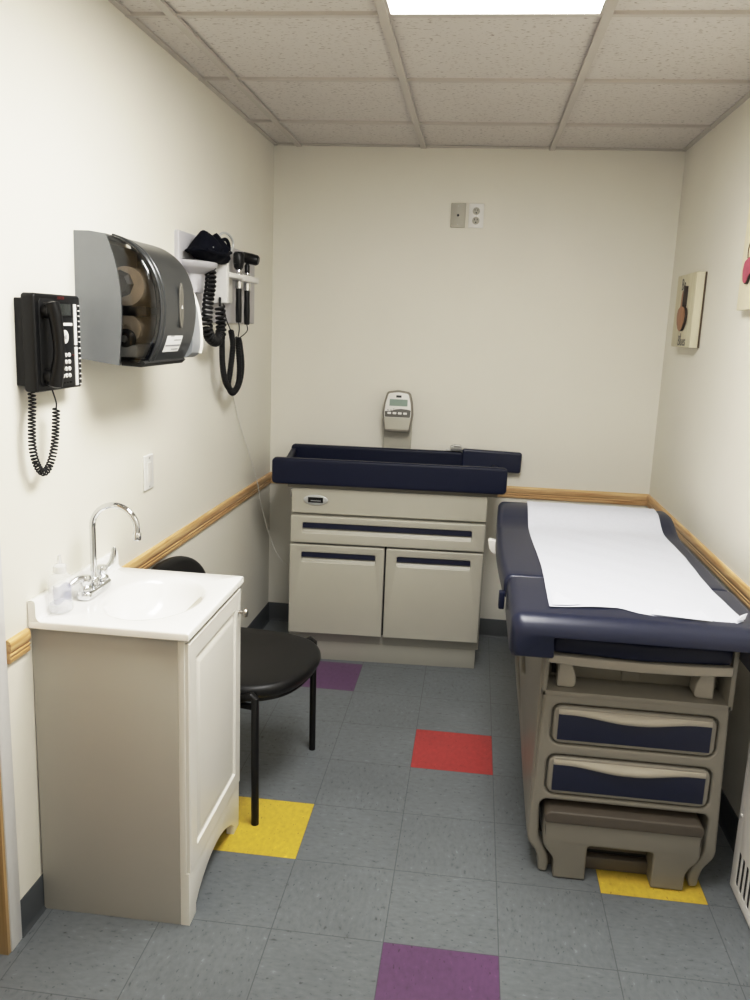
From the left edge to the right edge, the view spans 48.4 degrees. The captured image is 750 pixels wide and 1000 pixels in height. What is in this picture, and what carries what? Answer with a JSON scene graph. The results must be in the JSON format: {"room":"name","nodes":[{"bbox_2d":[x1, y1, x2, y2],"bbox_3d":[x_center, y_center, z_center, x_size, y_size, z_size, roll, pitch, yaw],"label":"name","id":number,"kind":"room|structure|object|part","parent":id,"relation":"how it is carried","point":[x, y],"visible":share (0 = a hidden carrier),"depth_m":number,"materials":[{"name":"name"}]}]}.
{"room":"examination room","nodes":[
{"label":"examination room","id":0,"kind":"room"},
{"bbox_2d":[0,0,273,899],"bbox_3d":[-0.916,-0.073,2.027,0.130,2.457,4.801,4,12,7],"label":"wall","id":1,"kind":"structure","parent":0,"point":[103,130],"depth_m":2.43,"materials":[{"name":"paint"}]},
{"bbox_2d":[0,545,21,954],"bbox_3d":[-0.989,0.208,1.494,0.119,2.120,0.993,4,12,6],"label":"door frame","id":2,"kind":"structure","parent":1,"relation":"in","point":[10,906],"depth_m":2.08,"materials":[{"name":"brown wood"}]},
{"bbox_2d":[6,628,30,663],"bbox_3d":[-0.883,0.362,2.072,0.013,0.060,0.090,4,12,7],"label":"trim","id":3,"kind":"structure","parent":1,"relation":"attached to","point":[18,645],"depth_m":2.06,"materials":[{"name":"brown wood"}]},
{"bbox_2d":[14,292,81,475],"bbox_3d":[-0.795,-0.288,2.093,0.109,0.442,0.237,4,12,6],"label":"wall phone","id":4,"kind":"object","parent":1,"relation":"attached to","point":[47,326],"visible":1,"depth_m":2.00,"materials":[{"name":"black plastic"}]},
{"bbox_3d":[-0.803,-0.178,2.056,0.051,0.241,0.123,5,12,14],"label":"coiled cord","id":5,"kind":"part","parent":4,"relation":"part of","materials":[{"name":"black rubber"}]},
{"bbox_2d":[27,550,119,621],"bbox_3d":[-0.833,0.232,2.350,0.030,0.055,0.499,4,12,6],"label":"backsplash","id":6,"kind":"structure","parent":1,"relation":"attached to","point":[46,602],"depth_m":2.22,"materials":[{"name":"ceramic"}]},
{"bbox_2d":[73,230,202,366],"bbox_3d":[-0.670,-0.574,2.421,0.240,0.350,0.410,4,12,6],"label":"dispenser","id":7,"kind":"object","parent":1,"relation":"attached to","point":[139,306],"visible":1,"depth_m":2.26,"materials":[{"name":"grey plastic"}]},
{"bbox_3d":[-0.742,-0.538,2.230,0.137,0.348,0.006,4,12,6],"label":"panel","id":8,"kind":"part","parent":7,"relation":"part of","materials":[{"name":"grey plastic"}]},
{"bbox_3d":[-0.665,-0.517,2.283,0.098,0.029,0.034,4,12,6],"label":"divider arm","id":9,"kind":"part","parent":7,"relation":"part of","materials":[{"name":"black plastic"}]},
{"bbox_3d":[-0.633,-0.400,2.410,0.066,0.017,0.319,4,12,6],"label":"plate","id":10,"kind":"part","parent":7,"relation":"part of","materials":[{"name":"black plastic"}]},
{"bbox_2d":[20,602,269,937],"bbox_3d":[-0.753,0.854,3.386,0.014,0.100,2.487,4,12,7],"label":"baseboard","id":11,"kind":"structure","parent":1,"relation":"attached to","point":[32,903],"depth_m":2.26,"materials":[{"name":"plastic"}]},
{"bbox_2d":[143,453,153,490],"bbox_3d":[-0.761,-0.093,2.806,0.010,0.118,0.076,4,12,6],"label":"light switch","id":12,"kind":"object","parent":1,"relation":"attached to","point":[148,477],"visible":1,"depth_m":2.79,"materials":[{"name":"white plastic"}]},
{"bbox_2d":[108,0,276,144],"bbox_3d":[-0.794,-1.270,1.768,0.020,0.007,4.800,4,12,7],"label":"trim","id":13,"kind":"structure","parent":1,"relation":"attached to","point":[116,3],"depth_m":2.83,"materials":[{"name":"metal"}]},
{"bbox_2d":[122,472,271,568],"bbox_3d":[-0.680,0.065,3.528,0.013,0.060,1.878,4,12,7],"label":"trim","id":14,"kind":"structure","parent":1,"relation":"attached to","point":[168,545],"depth_m":3.29,"materials":[{"name":"brown wood"}]},
{"bbox_2d":[174,230,258,323],"bbox_3d":[-0.593,-0.881,3.408,0.103,0.313,1.010,4,12,6],"label":"station","id":15,"kind":"object","parent":1,"relation":"attached to","point":[196,269],"visible":0.54,"depth_m":3.22,"materials":[{"name":"white plastic"}]},
{"bbox_2d":[181,259,217,292],"bbox_3d":[-0.629,-0.814,3.058,0.089,0.110,0.250,4,12,6],"label":"basket","id":16,"kind":"object","parent":15,"relation":"on","point":[196,269],"depth_m":3.01,"materials":[{"name":"white plastic"}]},
{"bbox_2d":[185,230,233,346],"bbox_3d":[-0.610,-0.787,3.106,0.123,0.431,0.387,4,12,6],"label":"pressure cuff","id":17,"kind":"object","parent":15,"relation":"in","point":[205,246],"visible":0.97,"depth_m":3.06,"materials":[{"name":"fabric"}]},
{"bbox_2d":[219,251,243,390],"bbox_3d":[-0.592,-0.728,3.430,0.049,0.583,0.321,4,12,6],"label":"otoscope","id":18,"kind":"object","parent":15,"relation":"hanging from","point":[238,257],"visible":0.86,"depth_m":3.49,"materials":[{"name":"black plastic"}]},
{"bbox_3d":[-0.594,-0.618,3.430,0.036,0.367,0.277,4,12,6],"label":"coiled cord","id":19,"kind":"part","parent":18,"relation":"part of","materials":[{"name":"black rubber"}]},
{"bbox_3d":[-0.574,-0.835,3.515,0.027,0.172,0.027,4,12,6],"label":"handle","id":20,"kind":"part","parent":18,"relation":"part of","materials":[{"name":"black plastic"}]},
{"bbox_2d":[223,252,259,395],"bbox_3d":[-0.558,-0.741,3.499,0.081,0.596,0.301,4,12,6],"label":"ophthalmoscope","id":21,"kind":"object","parent":15,"relation":"hanging from","point":[249,258],"visible":0.94,"depth_m":3.55,"materials":[{"name":"black plastic"}]},
{"bbox_3d":[-0.574,-0.632,3.519,0.034,0.374,0.293,4,12,10],"label":"coiled cord","id":22,"kind":"part","parent":21,"relation":"part of","materials":[{"name":"black rubber"}]},
{"bbox_3d":[-0.554,-0.845,3.608,0.027,0.172,0.027,4,12,6],"label":"handle","id":23,"kind":"part","parent":21,"relation":"part of","materials":[{"name":"black plastic"}]},
{"bbox_2d":[225,365,288,566],"bbox_3d":[-0.581,-0.178,3.903,0.161,1.264,0.681,8,13,24],"label":"wire","id":24,"kind":"object","parent":1,"relation":"attached to","point":[225,365],"visible":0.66,"depth_m":4.08,"materials":[{"name":"white plastic"}]},
{"bbox_2d":[198,77,749,84],"bbox_3d":[0.343,-1.465,2.916,2.040,0.010,0.020,4,12,6],"label":"trim","id":25,"kind":"structure","parent":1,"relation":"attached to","point":[252,79],"depth_m":2.91,"materials":[{"name":"metal"}]},
{"bbox_2d":[0,620,749,999],"bbox_3d":[0.084,1.194,2.162,2.340,0.001,4.800,4,12,6],"label":"floor","id":26,"kind":"structure","parent":0,"point":[394,857],"depth_m":2.40,"materials":[{"name":"grey tile"}]},
{"bbox_2d":[27,550,248,925],"bbox_3d":[-0.643,0.655,2.413,0.448,0.895,0.500,4,12,6],"label":"sink vanity","id":27,"kind":"object","parent":26,"relation":"on","point":[138,739],"depth_m":2.21,"materials":[{"name":"laminate"}]},
{"bbox_2d":[53,555,66,573],"bbox_3d":[-0.818,0.217,2.170,0.060,0.153,0.070,4,12,6],"label":"squeeze bottle","id":28,"kind":"object","parent":27,"relation":"on","point":[59,567],"visible":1,"depth_m":2.15,"materials":[{"name":"white plastic"}]},
{"bbox_2d":[67,502,140,600],"bbox_3d":[-0.729,0.138,2.295,0.166,0.264,0.191,4,12,6],"label":"faucet","id":29,"kind":"object","parent":27,"relation":"on","point":[92,585],"visible":1,"depth_m":2.29,"materials":[{"name":"silver metal"}]},
{"bbox_3d":[-0.805,0.219,2.256,0.019,0.026,0.068,8,13,28],"label":"lever","id":30,"kind":"part","parent":29,"relation":"part of","materials":[{"name":"silver metal"}]},
{"bbox_3d":[-0.792,0.226,2.285,0.037,0.045,0.036,4,12,6],"label":"handle","id":31,"kind":"part","parent":29,"relation":"part of","materials":[{"name":"silver metal"}]},
{"bbox_3d":[-0.787,0.249,2.342,0.044,0.024,0.156,4,12,6],"label":"plate","id":32,"kind":"part","parent":29,"relation":"part of","materials":[{"name":"silver metal"}]},
{"bbox_3d":[-0.780,0.206,2.386,0.037,0.045,0.036,4,12,6],"label":"handle","id":33,"kind":"part","parent":29,"relation":"part of","materials":[{"name":"silver metal"}]},
{"bbox_3d":[-0.759,0.169,2.387,0.040,0.068,0.018,-4,14,-29],"label":"lever","id":34,"kind":"part","parent":29,"relation":"part of","materials":[{"name":"silver metal"}]},
{"bbox_3d":[-0.719,0.126,2.308,0.145,0.244,0.017,4,12,6],"label":"spout","id":35,"kind":"part","parent":29,"relation":"part of","materials":[{"name":"silver metal"}]},
{"bbox_3d":[-0.641,0.301,2.341,0.420,0.172,0.500,4,12,6],"label":"vanity top","id":36,"kind":"part","parent":27,"relation":"part of","materials":[{"name":"white ceramic"}]},
{"bbox_3d":[-0.470,0.626,2.390,0.017,0.662,0.475,4,12,6],"label":"frame","id":37,"kind":"part","parent":27,"relation":"part of","materials":[{"name":"white wood"}]},
{"bbox_3d":[-0.459,0.632,2.389,0.018,0.648,0.469,4,12,6],"label":"door","id":38,"kind":"part","parent":27,"relation":"part of","materials":[{"name":"white wood"}]},
{"bbox_3d":[-0.400,0.342,2.536,0.031,0.028,0.028,4,12,6],"label":"knob","id":39,"kind":"part","parent":27,"relation":"part of","materials":[{"name":"silver metal"}]},
{"bbox_2d":[151,556,320,825],"bbox_3d":[-0.492,0.614,2.946,0.577,0.771,0.549,6,12,16],"label":"chair","id":40,"kind":"object","parent":26,"relation":"on","point":[273,664],"visible":0.26,"depth_m":2.87,"materials":[{"name":"black leather"}]},
{"bbox_3d":[-0.718,0.375,2.968,0.088,0.330,0.430,6,12,16],"label":"backrest","id":41,"kind":"part","parent":40,"relation":"part of","materials":[{"name":"black leather"}]},
{"bbox_3d":[-0.578,0.643,2.726,0.395,0.021,0.022,6,12,16],"label":"rail","id":42,"kind":"part","parent":40,"relation":"part of","materials":[{"name":"black metal"}]},
{"bbox_3d":[-0.414,0.829,2.692,0.094,0.459,0.027,8,13,26],"label":"leg","id":43,"kind":"part","parent":40,"relation":"part of","materials":[{"name":"black metal"}]},
{"bbox_3d":[-0.466,0.560,2.928,0.525,0.051,0.524,6,12,16],"label":"seat","id":44,"kind":"part","parent":40,"relation":"part of","materials":[{"name":"black leather"}]},
{"bbox_3d":[-0.268,0.733,3.175,0.094,0.459,0.027,3,12,5],"label":"leg","id":45,"kind":"part","parent":40,"relation":"part of","materials":[{"name":"black metal"}]},
{"bbox_2d":[272,443,521,668],"bbox_3d":[0.117,0.254,4.142,1.187,1.030,0.506,3,12,4],"label":"table","id":46,"kind":"object","parent":26,"relation":"on","point":[387,545],"visible":0.98,"depth_m":3.92,"materials":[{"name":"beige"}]},
{"bbox_3d":[-0.434,-0.176,4.095,0.030,0.100,0.434,3,12,4],"label":"rail","id":47,"kind":"part","parent":46,"relation":"part of","materials":[{"name":"blue plastic"}]},
{"bbox_3d":[-0.277,0.000,3.888,0.070,0.025,0.003,3,12,4],"label":"badge plate","id":48,"kind":"part","parent":46,"relation":"part of","materials":[{"name":"black plastic"}]},
{"bbox_3d":[-0.185,0.428,3.970,0.447,0.438,0.034,3,12,4],"label":"door","id":49,"kind":"part","parent":46,"relation":"part of","materials":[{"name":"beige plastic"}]},
{"bbox_3d":[0.009,-0.210,4.294,0.884,0.120,0.036,3,12,4],"label":"rail","id":50,"kind":"part","parent":46,"relation":"part of","materials":[{"name":"leather"}]},
{"bbox_3d":[0.056,0.153,3.896,0.905,0.129,0.034,3,12,4],"label":"drawer","id":51,"kind":"part","parent":46,"relation":"part of","materials":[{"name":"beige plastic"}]},
{"bbox_3d":[0.064,0.020,3.886,0.907,0.118,0.022,3,12,4],"label":"panel","id":52,"kind":"part","parent":46,"relation":"part of","materials":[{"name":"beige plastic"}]},
{"bbox_3d":[0.063,-0.112,3.830,1.078,0.122,0.038,3,12,4],"label":"rail","id":53,"kind":"part","parent":46,"relation":"part of","materials":[{"name":"leather"}]},
{"bbox_2d":[383,390,412,448],"bbox_3d":[0.112,-0.311,4.246,0.152,0.492,0.088,4,12,6],"label":"display","id":54,"kind":"object","parent":46,"relation":"attached to","point":[398,404],"visible":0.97,"depth_m":4.19,"materials":[{"name":"beige plastic"}]},
{"bbox_3d":[0.112,-0.238,4.296,0.142,0.330,0.018,4,12,6],"label":"post","id":55,"kind":"part","parent":54,"relation":"part of","materials":[{"name":"beige plastic"}]},
{"bbox_3d":[0.114,-0.449,4.188,0.135,0.179,0.028,4,12,6],"label":"plate","id":56,"kind":"part","parent":54,"relation":"part of","materials":[{"name":"white plastic"}]},
{"bbox_3d":[0.270,0.451,3.942,0.450,0.438,0.034,3,12,4],"label":"door","id":57,"kind":"part","parent":46,"relation":"part of","materials":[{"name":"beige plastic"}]},
{"bbox_3d":[0.591,-0.199,4.239,0.302,0.114,0.034,3,12,4],"label":"measuring arm","id":58,"kind":"part","parent":46,"relation":"part of","materials":[{"name":"leather"}]},
{"bbox_2d":[488,502,749,889],"bbox_3d":[0.765,0.587,2.994,0.758,0.894,1.390,4,12,6],"label":"exam table","id":59,"kind":"object","parent":26,"relation":"on","point":[624,714],"visible":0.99,"depth_m":2.44,"materials":[{"name":"beige plastic"}]},
{"bbox_3d":[0.554,0.624,3.023,0.024,0.603,1.105,4,12,6],"label":"panel","id":60,"kind":"part","parent":59,"relation":"part of","materials":[{"name":"beige plastic"}]},
{"bbox_3d":[0.563,0.499,2.459,0.054,0.085,0.060,4,12,6],"label":"support arm","id":61,"kind":"part","parent":59,"relation":"part of"},
{"bbox_3d":[0.742,0.821,2.467,0.461,0.118,0.050,4,12,6],"label":"drawer","id":62,"kind":"part","parent":59,"relation":"part of","materials":[{"name":"beige plastic"}]},
{"bbox_3d":[0.739,0.831,2.445,0.433,0.084,0.006,4,12,6],"label":"blue panel","id":63,"kind":"part","parent":59,"relation":"part of","materials":[{"name":"blue plastic"}]},
{"bbox_3d":[0.740,0.790,2.427,0.433,0.027,0.019,4,12,6],"label":"drawer pull","id":64,"kind":"part","parent":59,"relation":"part of","materials":[{"name":"beige plastic"}]},
{"bbox_3d":[0.750,0.663,2.434,0.458,0.115,0.050,4,12,6],"label":"drawer","id":65,"kind":"part","parent":59,"relation":"part of","materials":[{"name":"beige plastic"}]},
{"bbox_3d":[0.747,0.673,2.412,0.430,0.081,0.006,4,12,6],"label":"blue panel","id":66,"kind":"part","parent":59,"relation":"part of","materials":[{"name":"blue plastic"}]},
{"bbox_3d":[0.747,0.633,2.394,0.430,0.027,0.019,4,12,6],"label":"drawer pull","id":67,"kind":"part","parent":59,"relation":"part of","materials":[{"name":"beige plastic"}]},
{"bbox_2d":[527,501,747,623],"bbox_3d":[0.831,0.180,2.923,0.539,0.070,1.306,4,12,6],"label":"paper sheet","id":68,"kind":"object","parent":59,"relation":"on","point":[589,555],"visible":0.99,"depth_m":2.80,"materials":[{"name":"white paper"}]},
{"bbox_3d":[0.745,0.466,2.360,0.506,0.037,0.030,4,12,6],"label":"leg rest trim","id":69,"kind":"part","parent":59,"relation":"part of","materials":[{"name":"beige plastic"}]},
{"bbox_3d":[0.947,0.523,2.416,0.054,0.085,0.060,4,12,6],"label":"support arm","id":70,"kind":"part","parent":59,"relation":"part of"},
{"bbox_2d":[730,743,749,927],"bbox_3d":[1.081,0.899,2.181,0.086,0.645,0.515,4,12,6],"label":"wall heater","id":71,"kind":"object","parent":26,"relation":"on","point":[740,873],"visible":1,"depth_m":2.40,"materials":[{"name":"metal"}]},
{"bbox_2d":[736,853,749,907],"bbox_3d":[1.046,0.889,2.183,0.002,0.600,0.495,4,12,6],"label":"vent","id":72,"kind":"object","parent":71,"relation":"attached to","point":[742,859],"depth_m":2.39,"materials":[{"name":"white metal"}]},
{"bbox_2d":[118,0,749,148],"bbox_3d":[0.183,-1.234,1.694,2.340,0.026,4.880,4,12,6],"label":"ceiling","id":73,"kind":"structure","parent":0,"point":[700,48],"depth_m":2.79,"materials":[{"name":"tile"}]},
{"bbox_2d":[151,0,301,146],"bbox_3d":[-0.660,-1.260,1.753,0.026,0.015,4.800,4,12,6],"label":"trim","id":74,"kind":"structure","parent":73,"relation":"attached to","point":[162,5],"depth_m":2.80,"materials":[{"name":"metal"}]},
{"bbox_2d":[374,0,425,148],"bbox_3d":[-0.055,-1.223,1.685,0.026,0.015,4.800,4,12,6],"label":"trim","id":75,"kind":"structure","parent":73,"relation":"attached to","point":[385,21],"depth_m":2.74,"materials":[{"name":"metal"}]},
{"bbox_2d":[125,10,749,17],"bbox_3d":[0.267,-1.340,2.302,2.040,0.010,0.020,4,12,6],"label":"trim","id":76,"kind":"structure","parent":73,"relation":"attached to","point":[617,13],"depth_m":2.33,"materials":[{"name":"metal"}]},
{"bbox_2d":[247,119,714,128],"bbox_3d":[0.419,-1.591,3.530,2.040,0.010,0.020,4,12,6],"label":"trim","id":77,"kind":"structure","parent":73,"relation":"attached to","point":[252,120],"depth_m":3.52,"materials":[{"name":"metal"}]},
{"bbox_2d":[384,0,607,15],"bbox_3d":[0.251,-1.208,1.684,0.594,0.007,1.251,4,12,6],"label":"recessed light","id":78,"kind":"object","parent":73,"relation":"in","point":[393,7],"visible":0.95,"depth_m":2.24,"materials":[{"name":"white plastic"}]},
{"bbox_2d":[549,0,618,150],"bbox_3d":[0.549,-1.185,1.618,0.026,0.015,4.800,4,12,6],"label":"trim","id":79,"kind":"structure","parent":73,"relation":"attached to","point":[604,21],"depth_m":2.68,"materials":[{"name":"metal"}]},
{"bbox_2d":[268,145,685,619],"bbox_3d":[0.465,-0.490,4.279,2.260,2.457,0.080,4,12,6],"label":"wall","id":80,"kind":"structure","parent":0,"point":[538,331],"depth_m":4.14,"materials":[{"name":"paint"}]},
{"bbox_2d":[269,602,507,638],"bbox_3d":[0.383,0.670,4.478,1.958,0.100,0.014,4,12,6],"label":"baseboard","id":81,"kind":"structure","parent":80,"relation":"attached to","point":[490,628],"depth_m":4.46,"materials":[{"name":"plastic"}]},
{"bbox_2d":[450,203,465,227],"bbox_3d":[0.404,-1.383,4.056,0.071,0.114,0.014,4,12,6],"label":"wall plate","id":82,"kind":"object","parent":80,"relation":"attached to","point":[458,210],"visible":1,"depth_m":4.06,"materials":[{"name":"beige plastic"}]},
{"bbox_2d":[271,472,647,505],"bbox_3d":[0.412,-0.059,4.326,1.958,0.060,0.013,4,12,6],"label":"trim","id":83,"kind":"structure","parent":80,"relation":"attached to","point":[511,491],"depth_m":4.25,"materials":[{"name":"brown wood"}]},
{"bbox_2d":[468,203,483,227],"bbox_3d":[0.491,-1.378,4.048,0.073,0.114,0.010,4,12,6],"label":"wall outlet","id":84,"kind":"object","parent":80,"relation":"attached to","point":[476,210],"visible":1,"depth_m":4.05,"materials":[{"name":"white plastic"}]},
{"bbox_2d":[472,217,478,223],"bbox_3d":[0.489,-1.355,4.051,0.035,0.035,0.003,4,12,6],"label":"receptacle","id":85,"kind":"object","parent":84,"relation":"attached to","point":[475,220],"depth_m":4.05,"materials":[{"name":"white plastic"}]},
{"bbox_2d":[473,207,479,214],"bbox_3d":[0.491,-1.398,4.042,0.035,0.035,0.003,4,12,6],"label":"receptacle","id":86,"kind":"object","parent":84,"relation":"attached to","point":[476,210],"depth_m":4.04,"materials":[{"name":"white plastic"}]},
{"bbox_2d":[277,143,682,150],"bbox_3d":[0.476,-1.683,3.983,2.000,0.007,0.020,4,12,6],"label":"trim","id":87,"kind":"structure","parent":80,"relation":"attached to","point":[287,144],"depth_m":3.97,"materials":[{"name":"metal"}]},
{"bbox_2d":[648,98,749,818],"bbox_3d":[1.179,0.057,1.794,0.118,2.457,4.800,4,12,6],"label":"wall","id":88,"kind":"structure","parent":0,"point":[700,474],"depth_m":3.22,"materials":[{"name":"paint"}]},
{"bbox_2d":[671,271,706,347],"bbox_3d":[1.339,-0.814,3.593,0.054,0.307,0.346,4,12,6],"label":"wall plaque","id":89,"kind":"object","parent":88,"relation":"attached to","point":[691,287],"visible":1,"depth_m":3.50,"materials":[{"name":"paint"}]},
{"bbox_2d":[646,494,749,608],"bbox_3d":[1.177,0.358,2.472,0.013,0.060,3.600,3,12,6],"label":"trim","id":90,"kind":"structure","parent":88,"relation":"attached to","point":[727,576],"depth_m":3.11,"materials":[{"name":"brown wood"}]},
{"bbox_2d":[683,91,749,151],"bbox_3d":[1.157,-1.148,1.550,0.020,0.007,4.800,4,12,6],"label":"trim","id":91,"kind":"structure","parent":88,"relation":"attached to","point":[746,96],"depth_m":3.29,"materials":[{"name":"metal"}]},
{"bbox_2d":[718,788,738,851],"bbox_3d":[1.087,1.207,2.040,0.014,0.100,4.800,3,12,6],"label":"baseboard","id":92,"kind":"structure","parent":88,"relation":"attached to","point":[728,820],"depth_m":2.76,"materials":[{"name":"plastic"}]},
{"bbox_2d":[736,203,749,310],"bbox_3d":[1.250,-0.812,2.692,0.042,0.385,0.350,4,12,6],"label":"wall plaque","id":93,"kind":"object","parent":88,"relation":"attached to","point":[743,302],"visible":1,"depth_m":2.82,"materials":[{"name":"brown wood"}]}
]}

